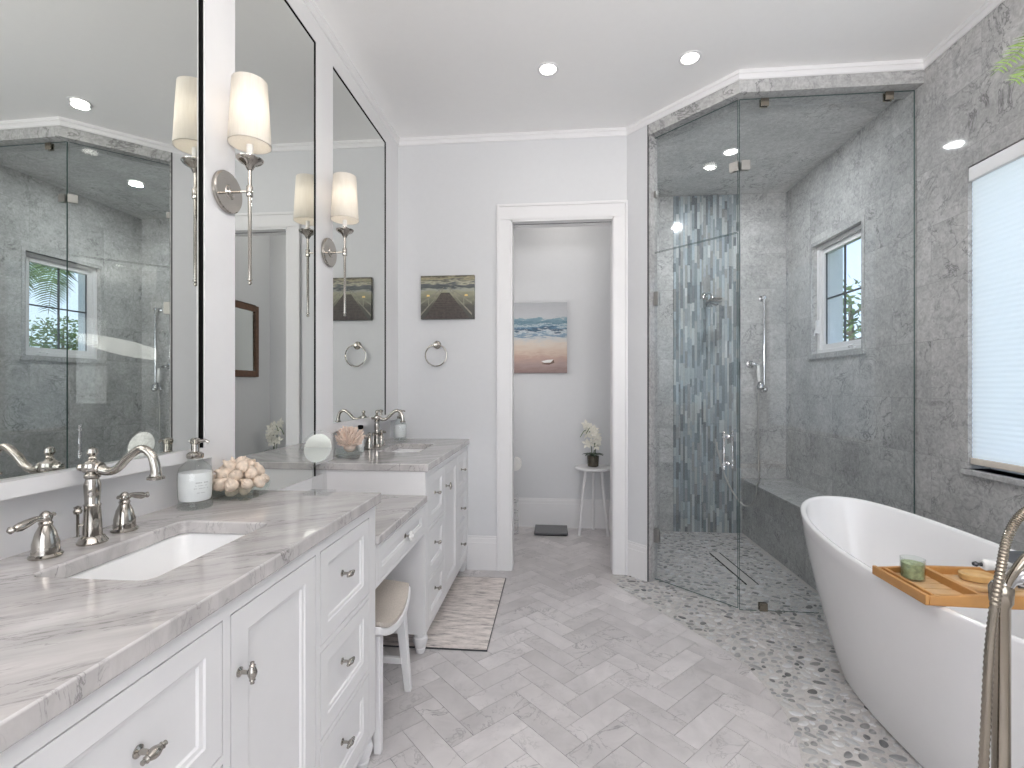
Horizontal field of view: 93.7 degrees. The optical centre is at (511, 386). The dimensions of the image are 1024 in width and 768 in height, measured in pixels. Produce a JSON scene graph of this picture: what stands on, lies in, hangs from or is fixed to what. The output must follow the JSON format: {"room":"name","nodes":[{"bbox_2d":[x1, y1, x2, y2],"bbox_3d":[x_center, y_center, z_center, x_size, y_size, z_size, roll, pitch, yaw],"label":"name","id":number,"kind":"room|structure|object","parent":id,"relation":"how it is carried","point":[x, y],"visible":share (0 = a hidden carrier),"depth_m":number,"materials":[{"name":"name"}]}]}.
{"room":"bathroom","nodes":[
{"label":"bathroom","id":0,"kind":"room"},
{"bbox_2d":[0,421,390,559],"bbox_3d":[-1.199,-0.245,0.480,0.125,3.050,5.940,0,0,5],"label":"wall","id":1,"kind":"structure","parent":0,"point":[164,492],"depth_m":1.19,"materials":[{"name":"grey paint"}]},
{"bbox_2d":[0,0,202,480],"bbox_3d":[-1.064,-0.715,0.973,0.044,1.819,1.144,0,0,5],"label":"wall mirror","id":2,"kind":"object","parent":1,"relation":"attached to","point":[101,101],"visible":1,"depth_m":1.21,"materials":[{"name":"silver metal"}]},
{"bbox_2d":[0,0,397,500],"bbox_3d":[-1.010,-0.603,1.568,0.055,2.234,3.740,0,0,5],"label":"mirror frame","id":3,"kind":"structure","parent":1,"relation":"attached to","point":[218,15],"depth_m":1.65,"materials":[{"name":"white wood"}]},
{"bbox_2d":[211,71,271,284],"bbox_3d":[-0.899,-0.690,1.628,0.154,0.689,0.140,0,0,5],"label":"wall sconce","id":4,"kind":"object","parent":1,"relation":"attached to","point":[249,131],"visible":1,"depth_m":1.60,"materials":[{"name":"white fabric"}]},
{"bbox_2d":[235,0,315,489],"bbox_3d":[-0.972,-0.600,1.973,0.047,2.039,0.575,0,0,5],"label":"wall mirror","id":5,"kind":"object","parent":1,"relation":"attached to","point":[275,315],"visible":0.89,"depth_m":1.95,"materials":[{"name":"silver metal"}]},
{"bbox_2d":[321,172,358,316],"bbox_3d":[-0.833,-0.690,2.361,0.154,0.689,0.140,0,0,5],"label":"wall sconce","id":6,"kind":"object","parent":1,"relation":"attached to","point":[344,203],"visible":1,"depth_m":2.32,"materials":[{"name":"white fabric"}]},
{"bbox_2d":[333,67,385,422],"bbox_3d":[-0.896,-0.720,2.809,0.047,1.809,0.766,0,0,5],"label":"wall mirror","id":7,"kind":"object","parent":1,"relation":"attached to","point":[359,337],"visible":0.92,"depth_m":2.77,"materials":[{"name":"silver metal"}]},
{"bbox_2d":[391,135,626,568],"bbox_3d":[-0.098,-0.245,3.423,1.786,3.050,0.120,0,0,5],"label":"wall","id":8,"kind":"structure","parent":0,"point":[449,195],"depth_m":3.38,"materials":[{"name":"white paint"}]},
{"bbox_2d":[425,341,446,366],"bbox_3d":[-0.532,-0.235,3.377,0.161,0.184,0.050,0,0,5],"label":"towel ring","id":9,"kind":"object","parent":8,"relation":"attached to","point":[436,344],"visible":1,"depth_m":3.37,"materials":[{"name":"silver metal"}]},
{"bbox_2d":[421,275,474,319],"bbox_3d":[-0.452,-0.630,3.379,0.381,0.304,0.030,0,0,5],"label":"picture","id":10,"kind":"object","parent":8,"relation":"attached to","point":[447,296],"visible":1,"depth_m":3.36,"materials":[{"name":"brown wood"}]},
{"bbox_2d":[467,535,495,570],"bbox_3d":[-0.211,1.163,3.365,0.210,0.235,0.016,0,0,5],"label":"baseboard","id":11,"kind":"structure","parent":8,"relation":"attached to","point":[481,550],"depth_m":3.36,"materials":[{"name":"white wood"}]},
{"bbox_2d":[496,200,627,574],"bbox_3d":[0.346,0.004,3.374,0.899,2.552,0.156,0,0,5],"label":"door frame","id":12,"kind":"structure","parent":8,"relation":"in","point":[612,213],"depth_m":3.33,"materials":[{"name":"wood"}]},
{"bbox_2d":[514,498,609,529],"bbox_3d":[0.030,1.150,3.949,1.645,0.260,0.950,0,0,5],"label":"baseboard","id":13,"kind":"structure","parent":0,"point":[532,512],"depth_m":4.37,"materials":[{"name":"white wood"}]},
{"bbox_2d":[514,226,609,499],"bbox_3d":[0.065,-0.245,4.473,1.920,3.050,0.100,0,0,5],"label":"wall","id":14,"kind":"structure","parent":0,"point":[571,265],"depth_m":4.38,"materials":[{"name":"white paint"}]},
{"bbox_2d":[514,302,566,372],"bbox_3d":[0.200,-0.449,4.392,0.604,0.642,0.034,0,0,5],"label":"canvas painting","id":15,"kind":"object","parent":14,"relation":"attached to","point":[540,329],"visible":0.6,"depth_m":4.37,"materials":[{"name":"paint"}]},
{"bbox_2d":[627,126,646,545],"bbox_3d":[0.845,-0.245,3.279,0.098,3.050,0.261,0,0,-31],"label":"wall","id":16,"kind":"structure","parent":0,"point":[637,140],"depth_m":3.21,"materials":[{"name":"white paint"}]},
{"bbox_2d":[628,540,646,580],"bbox_3d":[0.833,1.163,3.210,0.016,0.235,0.150,0,0,-40],"label":"baseboard","id":17,"kind":"structure","parent":16,"relation":"attached to","point":[637,553],"depth_m":3.19,"materials":[{"name":"white wood"}]},
{"bbox_2d":[647,125,648,581],"bbox_3d":[0.893,-0.220,3.151,0.004,3.000,0.008,0,0,-40],"label":"trim","id":18,"kind":"structure","parent":16,"relation":"attached to","point":[647,125],"depth_m":3.15,"materials":[{"name":"stone"}]},
{"bbox_2d":[649,135,656,581],"bbox_3d":[0.932,-0.185,3.176,0.083,2.930,0.014,0,0,-40],"label":"trim","id":19,"kind":"structure","parent":16,"relation":"attached to","point":[652,141],"depth_m":3.16,"materials":[{"name":"grey stone"}]},
{"bbox_2d":[303,0,1004,145],"bbox_3d":[0.471,-1.745,0.379,3.110,0.050,5.840,0,0,5],"label":"trim","id":20,"kind":"structure","parent":16,"relation":"attached to","point":[989,6],"depth_m":2.68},
{"bbox_2d":[648,70,923,142],"bbox_3d":[1.538,-1.709,2.811,1.449,0.118,0.417,0,0,22],"label":"trim","id":21,"kind":"structure","parent":16,"relation":"attached to","point":[897,80],"depth_m":2.71,"materials":[{"name":"grey stone"}]},
{"bbox_2d":[367,526,923,767],"bbox_3d":[0.542,1.337,0.996,3.500,0.126,7.282,0,0,5],"label":"floor","id":22,"kind":"structure","parent":0,"point":[584,664],"depth_m":2.12,"materials":[{"name":"tile"}]},
{"bbox_2d":[0,507,374,767],"bbox_3d":[-0.780,0.841,1.090,0.590,0.879,1.176,0,0,5],"label":"vanity cabinet","id":23,"kind":"object","parent":22,"relation":"on","point":[282,674],"visible":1,"depth_m":1.01,"materials":[{"name":"white wood"}]},
{"bbox_2d":[0,490,380,752],"bbox_3d":[-0.793,0.384,1.087,0.571,0.035,1.222,0,0,5],"label":"countertop","id":24,"kind":"structure","parent":23,"relation":"on","point":[63,638],"depth_m":0.86,"materials":[{"name":"stone"}]},
{"bbox_2d":[6,445,165,560],"bbox_3d":[-0.985,0.250,1.117,0.258,0.231,0.260,0,0,-44],"label":"faucet","id":25,"kind":"object","parent":24,"relation":"on","point":[45,545],"visible":1,"depth_m":1.11,"materials":[{"name":"silver metal"}]},
{"bbox_2d":[68,533,243,580],"bbox_3d":[-0.796,0.472,1.112,0.300,0.142,0.435,0,0,5],"label":"sink","id":26,"kind":"object","parent":24,"relation":"in","point":[157,559],"visible":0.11,"depth_m":1.24,"materials":[{"name":"white ceramic"}]},
{"bbox_2d":[177,438,212,503],"bbox_3d":[-0.962,0.260,1.458,0.093,0.212,0.093,0,0,5],"label":"soap dispenser","id":27,"kind":"object","parent":24,"relation":"on","point":[193,485],"visible":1,"depth_m":1.43,"materials":[{"name":"clear glass"}]},
{"bbox_2d":[301,431,335,495],"bbox_3d":[-0.657,0.257,1.640,0.126,0.217,0.060,0,0,5],"label":"makeup mirror","id":28,"kind":"object","parent":24,"relation":"on","point":[317,448],"visible":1,"depth_m":1.63,"materials":[{"name":"metal"}]},
{"bbox_3d":[-0.904,0.345,1.598,0.133,0.042,0.133,0,0,5],"label":"glass dish","id":29,"kind":"object","parent":24,"relation":"on","visible":0},
{"bbox_2d":[212,478,226,491],"bbox_3d":[-0.940,0.313,1.540,0.051,0.047,0.047,0,0,-30],"label":"seashell","id":30,"kind":"object","parent":29,"relation":"in","point":[218,484],"visible":0.81,"depth_m":1.53,"materials":[{"name":"beige"}]},
{"bbox_2d":[214,468,230,477],"bbox_3d":[-0.932,0.285,1.553,0.044,0.045,0.041,0,0,19],"label":"seashell","id":31,"kind":"object","parent":30,"relation":"on","point":[220,473],"visible":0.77,"depth_m":1.54,"materials":[{"name":"beige"}]},
{"bbox_2d":[222,459,235,470],"bbox_3d":[-0.920,0.258,1.571,0.040,0.045,0.044,0,0,3],"label":"seashell","id":32,"kind":"object","parent":31,"relation":"on","point":[230,465],"visible":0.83,"depth_m":1.56,"materials":[{"name":"beige"}]},
{"bbox_2d":[224,475,239,491],"bbox_3d":[-0.893,0.309,1.532,0.042,0.053,0.049,0,0,-36],"label":"seashell","id":33,"kind":"object","parent":29,"relation":"in","point":[231,485],"visible":1,"depth_m":1.52,"materials":[{"name":"beige"}]},
{"bbox_2d":[228,469,243,480],"bbox_3d":[-0.889,0.283,1.545,0.041,0.040,0.044,0,0,15],"label":"seashell","id":34,"kind":"object","parent":33,"relation":"on","point":[235,474],"visible":0.98,"depth_m":1.53,"materials":[{"name":"beige"}]},
{"bbox_2d":[235,458,248,472],"bbox_3d":[-0.884,0.257,1.574,0.050,0.046,0.041,0,0,40],"label":"seashell","id":35,"kind":"object","parent":34,"relation":"on","point":[243,465],"visible":0.86,"depth_m":1.56,"materials":[{"name":"beige"}]},
{"bbox_2d":[225,489,238,496],"bbox_3d":[-0.914,0.332,1.573,0.040,0.051,0.047,0,0,14],"label":"seashell","id":36,"kind":"object","parent":29,"relation":"in","point":[229,494],"visible":0.44,"depth_m":1.56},
{"bbox_2d":[239,484,251,494],"bbox_3d":[-0.882,0.338,1.588,0.044,0.042,0.041,0,0,4],"label":"seashell","id":37,"kind":"object","parent":29,"relation":"in","point":[242,491],"visible":0.56,"depth_m":1.57,"materials":[{"name":"beige"}]},
{"bbox_2d":[240,478,252,489],"bbox_3d":[-0.856,0.314,1.550,0.036,0.039,0.042,0,0,-40],"label":"seashell","id":38,"kind":"object","parent":29,"relation":"in","point":[246,484],"visible":1,"depth_m":1.54,"materials":[{"name":"beige"}]},
{"bbox_2d":[252,474,265,487],"bbox_3d":[-0.839,0.314,1.591,0.038,0.043,0.042,0,0,44],"label":"seashell","id":39,"kind":"object","parent":29,"relation":"in","point":[259,481],"visible":0.98,"depth_m":1.58,"materials":[{"name":"beige"}]},
{"bbox_2d":[244,465,257,478],"bbox_3d":[-0.859,0.280,1.582,0.038,0.047,0.046,0,0,3],"label":"seashell","id":40,"kind":"object","parent":39,"relation":"on","point":[252,472],"visible":0.98,"depth_m":1.57,"materials":[{"name":"beige"}]},
{"bbox_2d":[264,474,269,482],"bbox_3d":[-0.854,0.312,1.643,0.043,0.041,0.042,0,0,43],"label":"seashell","id":41,"kind":"object","parent":29,"relation":"in","point":[266,476],"visible":0.38,"depth_m":1.64,"materials":[{"name":"beige"}]},
{"bbox_2d":[255,462,264,474],"bbox_3d":[-0.864,0.278,1.625,0.048,0.053,0.041,0,0,-13],"label":"seashell","id":42,"kind":"object","parent":41,"relation":"on","point":[260,468],"visible":0.57,"depth_m":1.61,"materials":[{"name":"beige"}]},
{"bbox_2d":[248,459,255,466],"bbox_3d":[-0.878,0.260,1.609,0.035,0.039,0.041,0,0,-33],"label":"seashell","id":43,"kind":"object","parent":42,"relation":"on","point":[250,461],"visible":0.53,"depth_m":1.60,"materials":[{"name":"beige"}]},
{"label":"seashell","id":44,"kind":"object","parent":29,"relation":"in","visible":0},
{"bbox_3d":[-0.905,0.300,1.601,0.042,0.052,0.049,34,35,-5],"label":"seashell","id":45,"kind":"object","parent":44,"relation":"on","visible":0},
{"bbox_2d":[235,456,244,462],"bbox_3d":[-0.900,0.249,1.598,0.038,0.039,0.041,0,0,18],"label":"seashell","id":46,"kind":"object","parent":45,"relation":"on","point":[239,458],"visible":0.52,"depth_m":1.58,"materials":[{"name":"beige"}]},
{"bbox_2d":[375,504,424,588],"bbox_3d":[-0.694,0.621,1.990,0.568,0.149,0.634,0,0,5],"label":"table","id":47,"kind":"object","parent":23,"relation":"attached to","point":[394,548],"visible":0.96,"depth_m":1.89,"materials":[{"name":"white wood"}]},
{"bbox_2d":[375,495,426,544],"bbox_3d":[-0.713,0.530,1.993,0.568,0.030,0.630,0,0,5],"label":"countertop","id":48,"kind":"structure","parent":47,"relation":"on","point":[393,511],"depth_m":2.00,"materials":[{"name":"stone"}]},
{"bbox_2d":[316,445,467,653],"bbox_3d":[-0.620,0.841,2.854,0.590,0.879,1.106,0,0,5],"label":"vanity cabinet","id":49,"kind":"object","parent":22,"relation":"on","point":[430,568],"visible":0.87,"depth_m":2.34,"materials":[{"name":"white wood"}]},
{"bbox_2d":[316,438,469,471],"bbox_3d":[-0.633,0.384,2.851,0.571,0.035,1.114,0,0,5],"label":"countertop","id":50,"kind":"structure","parent":49,"relation":"on","point":[434,452],"depth_m":2.53,"materials":[{"name":"stone"}]},
{"bbox_2d":[357,425,363,451],"bbox_3d":[-0.858,0.291,2.719,0.034,0.150,0.034,0,0,5],"label":"bottle","id":51,"kind":"object","parent":50,"relation":"on","point":[360,427],"visible":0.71,"depth_m":2.71,"materials":[{"name":"white plastic"}]},
{"bbox_2d":[364,409,405,449],"bbox_3d":[-0.821,0.250,2.915,0.258,0.231,0.260,0,0,-44],"label":"faucet","id":52,"kind":"object","parent":50,"relation":"on","point":[378,440],"visible":1,"depth_m":2.91,"materials":[{"name":"silver metal"}]},
{"bbox_2d":[394,410,405,440],"bbox_3d":[-0.766,0.260,3.283,0.084,0.212,0.084,0,0,5],"label":"soap dispenser","id":53,"kind":"object","parent":50,"relation":"on","point":[399,429],"visible":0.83,"depth_m":3.25,"materials":[{"name":"clear glass"}]},
{"bbox_2d":[392,449,422,451],"bbox_3d":[-0.632,0.472,2.904,0.285,0.142,0.440,0,0,5],"label":"sink","id":54,"kind":"object","parent":50,"relation":"in","point":[397,450],"visible":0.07,"depth_m":3.10,"materials":[{"name":"white ceramic"}]},
{"bbox_3d":[-0.844,0.341,2.497,0.110,0.050,0.110,0,0,5],"label":"glass dish","id":55,"kind":"object","parent":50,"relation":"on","visible":0},
{"bbox_2d":[335,426,364,451],"bbox_3d":[-0.841,0.271,2.491,0.153,0.137,0.161,0,0,-18],"label":"coral","id":56,"kind":"object","parent":55,"relation":"on","point":[349,438],"visible":1,"depth_m":2.47},
{"bbox_2d":[373,579,411,754],"bbox_3d":[-0.620,1.049,1.867,0.388,0.460,0.383,0,0,5],"label":"vanity stool","id":57,"kind":"object","parent":22,"relation":"on","point":[392,597],"visible":0.3,"depth_m":1.88,"materials":[{"name":"wood"}]},
{"bbox_2d":[375,579,408,627],"bbox_3d":[-0.620,0.854,1.867,0.376,0.070,0.371,0,0,5],"label":"seat cushion","id":58,"kind":"object","parent":57,"relation":"on","point":[391,596],"depth_m":1.91,"materials":[{"name":"fabric"}]},
{"bbox_2d":[383,576,505,651],"bbox_3d":[-0.404,1.275,2.789,0.651,0.008,0.884,0,0,5],"label":"rug","id":59,"kind":"object","parent":22,"relation":"on","point":[465,619],"visible":0.55,"depth_m":2.63,"materials":[{"name":"beige fabric"}]},
{"bbox_2d":[514,457,518,534],"bbox_3d":[-0.004,0.943,4.208,0.124,0.673,0.124,0,0,5],"label":"paper holder","id":60,"kind":"object","parent":22,"relation":"on","point":[516,532],"visible":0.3,"depth_m":4.18,"materials":[{"name":"silver metal"}]},
{"bbox_2d":[514,457,521,470],"bbox_3d":[0.030,0.672,4.205,0.110,0.110,0.100,0,0,5],"label":"toilet roll","id":61,"kind":"object","parent":60,"relation":"hanging from","point":[517,461],"visible":0.62,"depth_m":4.15,"materials":[{"name":"white paper"}]},
{"bbox_2d":[534,525,567,535],"bbox_3d":[0.345,1.267,4.244,0.290,0.026,0.255,0,0,5],"label":"bathroom scale","id":62,"kind":"object","parent":22,"relation":"on","point":[541,530],"visible":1,"depth_m":4.20,"materials":[{"name":"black glass"}]},
{"bbox_2d":[575,464,609,536],"bbox_3d":[0.706,0.986,4.178,0.312,0.588,0.312,0,0,5],"label":"side table","id":63,"kind":"object","parent":22,"relation":"on","point":[601,468],"visible":0.96,"depth_m":4.13,"materials":[{"name":"white wood"}]},
{"bbox_2d":[580,420,603,466],"bbox_3d":[0.706,0.486,4.182,0.195,0.412,0.193,0,0,22],"label":"potted orchid","id":64,"kind":"object","parent":63,"relation":"on","point":[592,458],"visible":1,"depth_m":4.13,"materials":[{"name":"white plant"}]},
{"bbox_2d":[653,233,737,607],"bbox_3d":[1.126,0.192,2.988,0.124,2.152,0.577,0,0,-36],"label":"shower door","id":65,"kind":"structure","parent":22,"relation":"on","point":[656,295],"depth_m":2.76,"materials":[{"name":"clear glass"}]},
{"bbox_2d":[710,553,758,584],"bbox_3d":[1.553,1.275,3.393,0.084,0.005,0.590,0,0,0],"label":"floor drain","id":66,"kind":"object","parent":22,"relation":"on","point":[722,559],"visible":0.93,"depth_m":3.37,"materials":[{"name":"metal"}]},
{"bbox_2d":[741,478,827,590],"bbox_3d":[2.120,1.034,3.463,0.381,0.481,1.437,0,0,5],"label":"shower bench","id":67,"kind":"object","parent":22,"relation":"on","point":[773,521],"visible":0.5,"depth_m":3.56,"materials":[{"name":"grey stone"}]},
{"bbox_2d":[739,90,914,612],"bbox_3d":[1.769,-0.185,2.708,0.935,2.922,0.026,0,0,5],"label":"glass screen","id":68,"kind":"object","parent":22,"relation":"on","point":[888,96],"visible":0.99,"depth_m":2.73,"materials":[{"name":"clear glass"}]},
{"bbox_2d":[654,100,738,252],"bbox_3d":[1.117,-1.268,2.972,0.024,0.756,0.574,0,0,-40],"label":"transom","id":69,"kind":"object","parent":68,"relation":"attached to","point":[734,166],"visible":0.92,"depth_m":2.77,"materials":[{"name":"clear glass"}]},
{"bbox_2d":[800,496,1023,767],"bbox_3d":[1.619,0.925,1.706,0.700,0.689,1.730,0,0,5],"label":"bathtub","id":70,"kind":"object","parent":22,"relation":"on","point":[916,666],"visible":0.89,"depth_m":1.72,"materials":[{"name":"ceramic"}]},
{"bbox_2d":[872,565,1023,609],"bbox_3d":[1.589,0.626,1.497,0.729,0.039,0.243,0,0,5],"label":"caddy","id":71,"kind":"object","parent":70,"relation":"on","point":[938,589],"visible":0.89,"depth_m":1.49,"materials":[{"name":"brown wood"}]},
{"bbox_2d":[899,559,924,581],"bbox_3d":[1.316,0.596,1.577,0.068,0.068,0.068,0,0,5],"label":"candle","id":72,"kind":"object","parent":71,"relation":"on","point":[910,569],"visible":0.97,"depth_m":1.56,"materials":[{"name":"green wax"}]},
{"bbox_2d":[950,575,987,592],"bbox_3d":[1.461,0.620,1.514,0.129,0.019,0.100,0,0,5],"label":"wooden dish","id":73,"kind":"object","parent":71,"relation":"on","point":[979,587],"visible":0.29,"depth_m":1.49,"materials":[{"name":"brown wood"}]},
{"bbox_2d":[958,569,993,583],"bbox_3d":[1.469,0.600,1.518,0.097,0.022,0.071,0,0,5],"label":"wooden bowl","id":74,"kind":"object","parent":73,"relation":"on","point":[976,576],"visible":0.88,"depth_m":1.51,"materials":[{"name":"brown wood"}]},
{"bbox_2d":[1008,551,1023,587],"bbox_3d":[1.684,0.578,1.514,0.210,0.098,0.068,0,0,5],"label":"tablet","id":75,"kind":"object","parent":71,"relation":"on","point":[1014,555],"visible":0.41,"depth_m":1.54,"materials":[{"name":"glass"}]},
{"bbox_2d":[972,507,1023,767],"bbox_3d":[1.276,0.752,1.051,0.553,1.043,0.170,0,0,-14],"label":"tub filler","id":76,"kind":"object","parent":22,"relation":"on","point":[995,717],"visible":1,"depth_m":1.02,"materials":[{"name":"silver metal"}]},
{"bbox_2d":[314,0,987,137],"bbox_3d":[0.489,-1.820,0.960,3.600,0.100,7.200,0,0,5],"label":"ceiling","id":77,"kind":"structure","parent":0,"point":[432,67],"depth_m":2.51,"materials":[{"name":"paint"}]},
{"bbox_2d":[537,62,558,76],"bbox_3d":[0.201,-1.767,2.672,0.120,0.006,0.120,0,0,5],"label":"recessed light","id":78,"kind":"object","parent":77,"relation":"in","point":[547,69],"visible":1,"depth_m":2.67,"materials":[{"name":"white plastic"}]},
{"bbox_2d":[678,50,701,65],"bbox_3d":[0.958,-1.767,2.582,0.120,0.006,0.120,0,0,5],"label":"recessed light","id":79,"kind":"object","parent":77,"relation":"in","point":[688,58],"visible":1,"depth_m":2.58,"materials":[{"name":"white plastic"}]},
{"bbox_2d":[991,36,1023,85],"bbox_3d":[1.663,-1.229,1.225,0.809,1.078,0.570,0,0,28],"label":"fern","id":80,"kind":"object","parent":77,"relation":"hanging from","point":[1019,49],"visible":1,"depth_m":1.19,"materials":[{"name":"green plant"}]},
{"bbox_2d":[657,193,785,532],"bbox_3d":[1.789,-0.245,4.270,1.610,3.050,0.132,0,0,5],"label":"wall","id":81,"kind":"structure","parent":0,"point":[697,343],"depth_m":4.21,"materials":[{"name":"tile"}]},
{"bbox_2d":[701,292,721,306],"bbox_3d":[1.693,-0.751,4.081,0.139,0.149,0.261,0,0,5],"label":"shower","id":82,"kind":"object","parent":81,"relation":"attached to","point":[713,301],"visible":1,"depth_m":4.03,"materials":[{"name":"silver metal"}]},
{"bbox_2d":[716,295,767,506],"bbox_3d":[1.971,0.084,4.002,0.420,1.755,0.391,0,0,5],"label":"shower","id":83,"kind":"object","parent":81,"relation":"attached to","point":[761,387],"visible":0.98,"depth_m":4.12,"materials":[{"name":"silver metal"}]},
{"bbox_2d":[746,360,756,367],"bbox_3d":[2.076,-0.200,4.154,0.068,0.063,0.070,0,0,5],"label":"wall outlet","id":84,"kind":"object","parent":83,"relation":"attached to","point":[749,363],"depth_m":4.17,"materials":[{"name":"silver metal"}]},
{"bbox_2d":[657,100,894,196],"bbox_3d":[1.620,-1.725,3.521,1.390,0.080,1.413,0,0,5],"label":"ceiling","id":85,"kind":"structure","parent":0,"point":[783,144],"depth_m":3.36,"materials":[{"name":"grey stone"}]},
{"bbox_2d":[722,148,738,155],"bbox_3d":[1.567,-1.682,3.437,0.120,0.006,0.120,0,0,5],"label":"recessed light","id":86,"kind":"object","parent":85,"relation":"in","point":[731,151],"visible":0.91,"depth_m":3.44,"materials":[{"name":"white plastic"}]},
{"bbox_2d":[786,0,1023,550],"bbox_3d":[2.172,-0.245,0.807,0.200,3.050,7.200,0,0,5],"label":"wall","id":87,"kind":"structure","parent":0,"point":[850,418],"depth_m":2.69,"materials":[{"name":"grey stone"}]},
{"bbox_2d":[807,215,865,359],"bbox_3d":[2.412,-0.664,3.426,0.236,0.898,0.686,0,0,5],"label":"window","id":88,"kind":"structure","parent":87,"relation":"in","point":[829,322],"depth_m":3.67,"materials":[{"name":"white wood"}]},
{"bbox_2d":[960,468,1023,486],"bbox_3d":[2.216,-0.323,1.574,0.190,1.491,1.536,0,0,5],"label":"window sill","id":89,"kind":"structure","parent":87,"relation":"in","point":[981,473],"depth_m":2.18,"materials":[{"name":"white stone"}]},
{"bbox_2d":[969,139,1023,473],"bbox_3d":[2.169,-0.343,1.567,0.064,1.428,1.506,0,0,5],"label":"window blind","id":90,"kind":"object","parent":87,"relation":"attached to","point":[997,181],"visible":1,"depth_m":2.17,"materials":[{"name":"white fabric"}]},
{"label":"outside","id":91,"kind":"structure","parent":0,"visible":0},
{"bbox_3d":[22.169,1.505,10.538,37.750,0.150,65.000,0,0,5],"label":"ground","id":92,"kind":"structure","parent":91,"visible":0},
{"bbox_2d":[843,274,860,341],"bbox_3d":[5.030,-0.116,7.140,0.892,3.098,0.926,0,0,34],"label":"slender tree","id":93,"kind":"object","parent":92,"relation":"on","point":[850,331],"visible":0.2,"depth_m":7.01,"materials":[{"name":"green plant"}]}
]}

